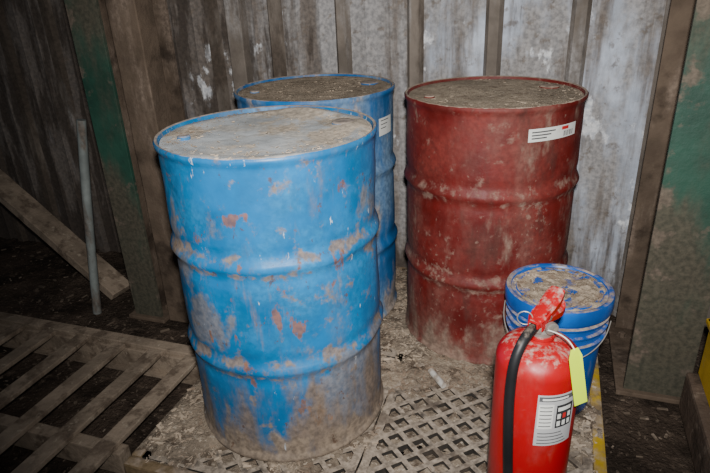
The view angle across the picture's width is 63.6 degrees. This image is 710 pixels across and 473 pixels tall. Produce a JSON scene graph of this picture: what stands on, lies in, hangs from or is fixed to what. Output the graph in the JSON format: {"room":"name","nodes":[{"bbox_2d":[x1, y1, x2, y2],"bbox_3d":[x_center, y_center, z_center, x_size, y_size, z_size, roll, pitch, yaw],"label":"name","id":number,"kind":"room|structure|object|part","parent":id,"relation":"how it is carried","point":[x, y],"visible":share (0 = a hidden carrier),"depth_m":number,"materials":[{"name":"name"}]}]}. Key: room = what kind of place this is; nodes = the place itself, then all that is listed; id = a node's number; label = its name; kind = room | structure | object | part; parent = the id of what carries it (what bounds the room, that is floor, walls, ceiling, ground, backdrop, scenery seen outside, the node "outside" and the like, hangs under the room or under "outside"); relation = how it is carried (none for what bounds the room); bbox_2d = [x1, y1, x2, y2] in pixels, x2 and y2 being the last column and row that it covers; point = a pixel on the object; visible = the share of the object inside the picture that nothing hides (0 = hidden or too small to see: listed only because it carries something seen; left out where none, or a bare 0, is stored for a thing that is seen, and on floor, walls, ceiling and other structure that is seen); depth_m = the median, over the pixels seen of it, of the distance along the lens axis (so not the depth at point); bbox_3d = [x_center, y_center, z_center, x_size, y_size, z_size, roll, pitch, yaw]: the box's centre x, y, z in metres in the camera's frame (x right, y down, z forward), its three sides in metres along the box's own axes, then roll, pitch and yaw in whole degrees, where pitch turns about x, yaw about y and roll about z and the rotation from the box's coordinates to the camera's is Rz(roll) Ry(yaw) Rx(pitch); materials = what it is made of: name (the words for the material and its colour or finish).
{"room":"industrial storage shed","nodes":[
{"label":"industrial storage shed","id":0,"kind":"room"},
{"bbox_2d":[0,237,708,472],"bbox_3d":[-0.907,0.738,1.844,6.500,0.037,3.200,6,26,18],"label":"floor","id":1,"kind":"structure","parent":0,"point":[672,454],"depth_m":2.20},
{"bbox_2d":[0,169,129,299],"bbox_3d":[-1.792,-0.264,2.882,1.432,0.985,0.123,9,27,24],"label":"board","id":2,"kind":"object","parent":1,"relation":"on","point":[36,217],"visible":0.88,"depth_m":2.81,"materials":[{"name":"brown wood"}]},
{"bbox_2d":[76,119,101,314],"bbox_3d":[-1.157,-0.058,2.499,0.172,0.906,0.041,-3,24,-2],"label":"metal pipe","id":3,"kind":"object","parent":1,"relation":"on","point":[81,125],"visible":1,"depth_m":2.46,"materials":[{"name":"grey metal"}]},
{"bbox_2d":[0,312,199,472],"bbox_3d":[-1.237,0.635,1.934,1.140,0.114,1.040,6,26,18],"label":"wooden pallet","id":4,"kind":"object","parent":1,"relation":"on","point":[174,363],"visible":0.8,"depth_m":2.04,"materials":[{"name":"brown wood"}]},
{"bbox_2d":[105,0,188,322],"bbox_3d":[-0.811,-0.727,2.124,0.128,2.400,0.103,6,26,18],"label":"timber post","id":5,"kind":"object","parent":1,"relation":"on","point":[132,22],"visible":0.7,"depth_m":2.19,"materials":[{"name":"brown wood"}]},
{"bbox_2d":[129,302,169,323],"bbox_3d":[-0.873,0.274,2.789,0.190,0.037,0.460,6,26,18],"label":"base plate","id":6,"kind":"object","parent":1,"relation":"on","point":[134,315],"visible":0.3,"depth_m":2.60,"materials":[{"name":"brown wood"}]},
{"bbox_2d":[64,0,163,316],"bbox_3d":[-0.986,-0.767,2.109,0.140,2.500,0.016,6,26,18],"label":"wooden post","id":7,"kind":"object","parent":6,"relation":"on","point":[84,16],"visible":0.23,"depth_m":2.29,"materials":[{"name":"green wood"}]},
{"bbox_2d":[98,0,171,304],"bbox_3d":[-0.922,-0.849,2.282,0.012,2.500,0.388,6,26,18],"label":"web","id":8,"kind":"object","parent":6,"relation":"on","point":[102,4],"visible":0.11,"depth_m":2.38},
{"bbox_2d":[151,0,185,123],"bbox_3d":[-0.858,-0.930,2.456,0.140,2.500,0.016,6,26,18],"label":"wooden post","id":9,"kind":"object","parent":6,"relation":"on","point":[160,8],"visible":0.1,"depth_m":2.50,"materials":[{"name":"brown wood"}]},
{"bbox_2d":[223,0,253,108],"bbox_3d":[-0.500,-0.882,2.437,0.072,2.400,0.062,6,26,18],"label":"stud","id":10,"kind":"object","parent":1,"relation":"on","point":[235,10],"visible":0.26,"depth_m":2.44,"materials":[{"name":"wood"}]},
{"bbox_2d":[0,247,698,472],"bbox_3d":[-0.472,0.630,2.034,4.010,0.036,1.925,6,26,18],"label":"debris","id":11,"kind":"object","parent":1,"relation":"on","point":[40,286],"visible":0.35,"depth_m":2.29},
{"bbox_2d":[124,266,606,472],"bbox_3d":[0.172,0.491,2.046,1.295,0.169,1.370,6,26,18],"label":"pallet","id":12,"kind":"object","parent":1,"relation":"on","point":[420,425],"visible":0.27,"depth_m":1.70,"materials":[{"name":"plastic"},{"name":"dirt"}]},
{"bbox_2d":[152,105,382,461],"bbox_3d":[-0.213,0.114,1.683,0.585,0.882,0.579,2,25,11],"label":"drum","id":13,"kind":"object","parent":12,"relation":"on","point":[274,219],"visible":1,"depth_m":1.45,"materials":[{"name":"paint"},{"name":"steel"},{"name":"rust"}]},
{"bbox_3d":[-0.230,-0.280,1.506,0.549,0.017,0.549,6,26,18],"label":"sawdust lid","id":14,"kind":"part","parent":13,"relation":"part of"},
{"bbox_2d":[233,73,397,317],"bbox_3d":[-0.126,-0.142,2.244,0.582,0.880,0.580,2,25,9],"label":"drum","id":15,"kind":"object","parent":12,"relation":"on","point":[371,95],"visible":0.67,"depth_m":2.06,"materials":[{"name":"paint"}]},
{"bbox_3d":[-0.145,-0.535,2.067,0.549,0.006,0.549,6,26,18],"label":"sawdust lid","id":16,"kind":"part","parent":15,"relation":"part of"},
{"bbox_2d":[428,368,445,387],"bbox_3d":[0.270,0.466,1.884,0.023,0.022,0.086,-11,26,-19],"label":"pvc pipe offcut","id":17,"kind":"object","parent":12,"relation":"on","point":[431,371],"visible":1,"depth_m":1.87,"materials":[{"name":"white plastic"}]},
{"bbox_2d":[404,76,588,365],"bbox_3d":[0.466,-0.076,2.040,0.580,0.880,0.582,-18,29,-31],"label":"drum","id":18,"kind":"object","parent":12,"relation":"on","point":[491,173],"visible":0.98,"depth_m":1.79,"materials":[{"name":"red paint"}]},
{"bbox_3d":[0.450,-0.469,1.861,0.549,0.008,0.549,6,26,18],"label":"sawdust lid","id":19,"kind":"part","parent":18,"relation":"part of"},
{"bbox_2d":[487,286,586,472],"bbox_3d":[0.404,0.409,1.299,0.180,0.606,0.202,-1,24,3],"label":"fire extinguisher","id":20,"kind":"object","parent":12,"relation":"on","point":[539,384],"visible":1,"depth_m":1.20,"materials":[{"name":"metal"}]},
{"bbox_3d":[0.401,0.147,1.201,0.040,0.048,0.114,19,32,39],"label":"squeeze lever","id":21,"kind":"part","parent":20,"relation":"part of","materials":[{"name":"red metal"}]},
{"bbox_3d":[0.412,0.168,1.224,0.034,0.026,0.113,19,32,39],"label":"carry handle","id":22,"kind":"part","parent":20,"relation":"part of","materials":[{"name":"red metal"}]},
{"bbox_2d":[503,263,614,414],"bbox_3d":[0.602,0.318,1.746,0.302,0.388,0.303,14,29,33],"label":"pail","id":23,"kind":"object","parent":12,"relation":"on","point":[589,299],"visible":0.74,"depth_m":1.64,"materials":[{"name":"plastic"}]},
{"bbox_3d":[0.565,0.285,1.655,0.304,0.088,0.149,10,27,25],"label":"bail handle","id":24,"kind":"part","parent":23,"relation":"part of","materials":[{"name":"metal"}]},
{"bbox_3d":[0.595,0.149,1.670,0.265,0.017,0.265,6,26,18],"label":"sawdust lid","id":25,"kind":"part","parent":23,"relation":"part of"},
{"bbox_3d":[0.596,0.165,1.677,0.302,0.047,0.302,6,26,18],"label":"lid","id":26,"kind":"part","parent":23,"relation":"part of","materials":[{"name":"blue plastic"}]},
{"bbox_2d":[608,322,680,404],"bbox_3d":[1.112,0.462,2.181,0.250,0.037,0.460,6,26,18],"label":"base plate","id":27,"kind":"object","parent":1,"relation":"on","point":[620,339],"visible":0.3,"depth_m":2.16,"materials":[{"name":"brown wood"}]},
{"bbox_2d":[615,0,695,328],"bbox_3d":[1.127,-0.741,1.847,0.200,2.500,0.016,6,26,18],"label":"wooden post","id":28,"kind":"object","parent":27,"relation":"on","point":[680,16],"visible":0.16,"depth_m":2.06,"materials":[{"name":"brown wood"}]},
{"bbox_2d":[623,0,709,396],"bbox_3d":[0.999,-0.579,1.500,0.200,2.500,0.016,6,26,18],"label":"wooden post","id":29,"kind":"object","parent":27,"relation":"on","point":[672,311],"visible":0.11,"depth_m":1.78,"materials":[{"name":"green wood"}]},
{"bbox_2d":[679,372,709,472],"bbox_3d":[1.040,0.746,1.421,0.240,0.150,1.100,6,26,18],"label":"curb","id":30,"kind":"object","parent":1,"relation":"on","point":[694,408],"visible":1,"depth_m":1.75,"materials":[{"name":"brown wood"}]},
{"bbox_2d":[698,318,709,406],"bbox_3d":[1.238,0.413,1.704,0.336,0.202,0.236,6,26,18],"label":"storage bin","id":31,"kind":"object","parent":30,"relation":"on","point":[704,370],"visible":1,"depth_m":1.80,"materials":[{"name":"plastic"}]},
{"bbox_2d":[0,0,709,327],"bbox_3d":[-0.582,-0.969,2.517,7.080,2.600,0.034,6,26,18],"label":"wall","id":32,"kind":"structure","parent":0,"point":[612,49],"depth_m":2.40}
]}

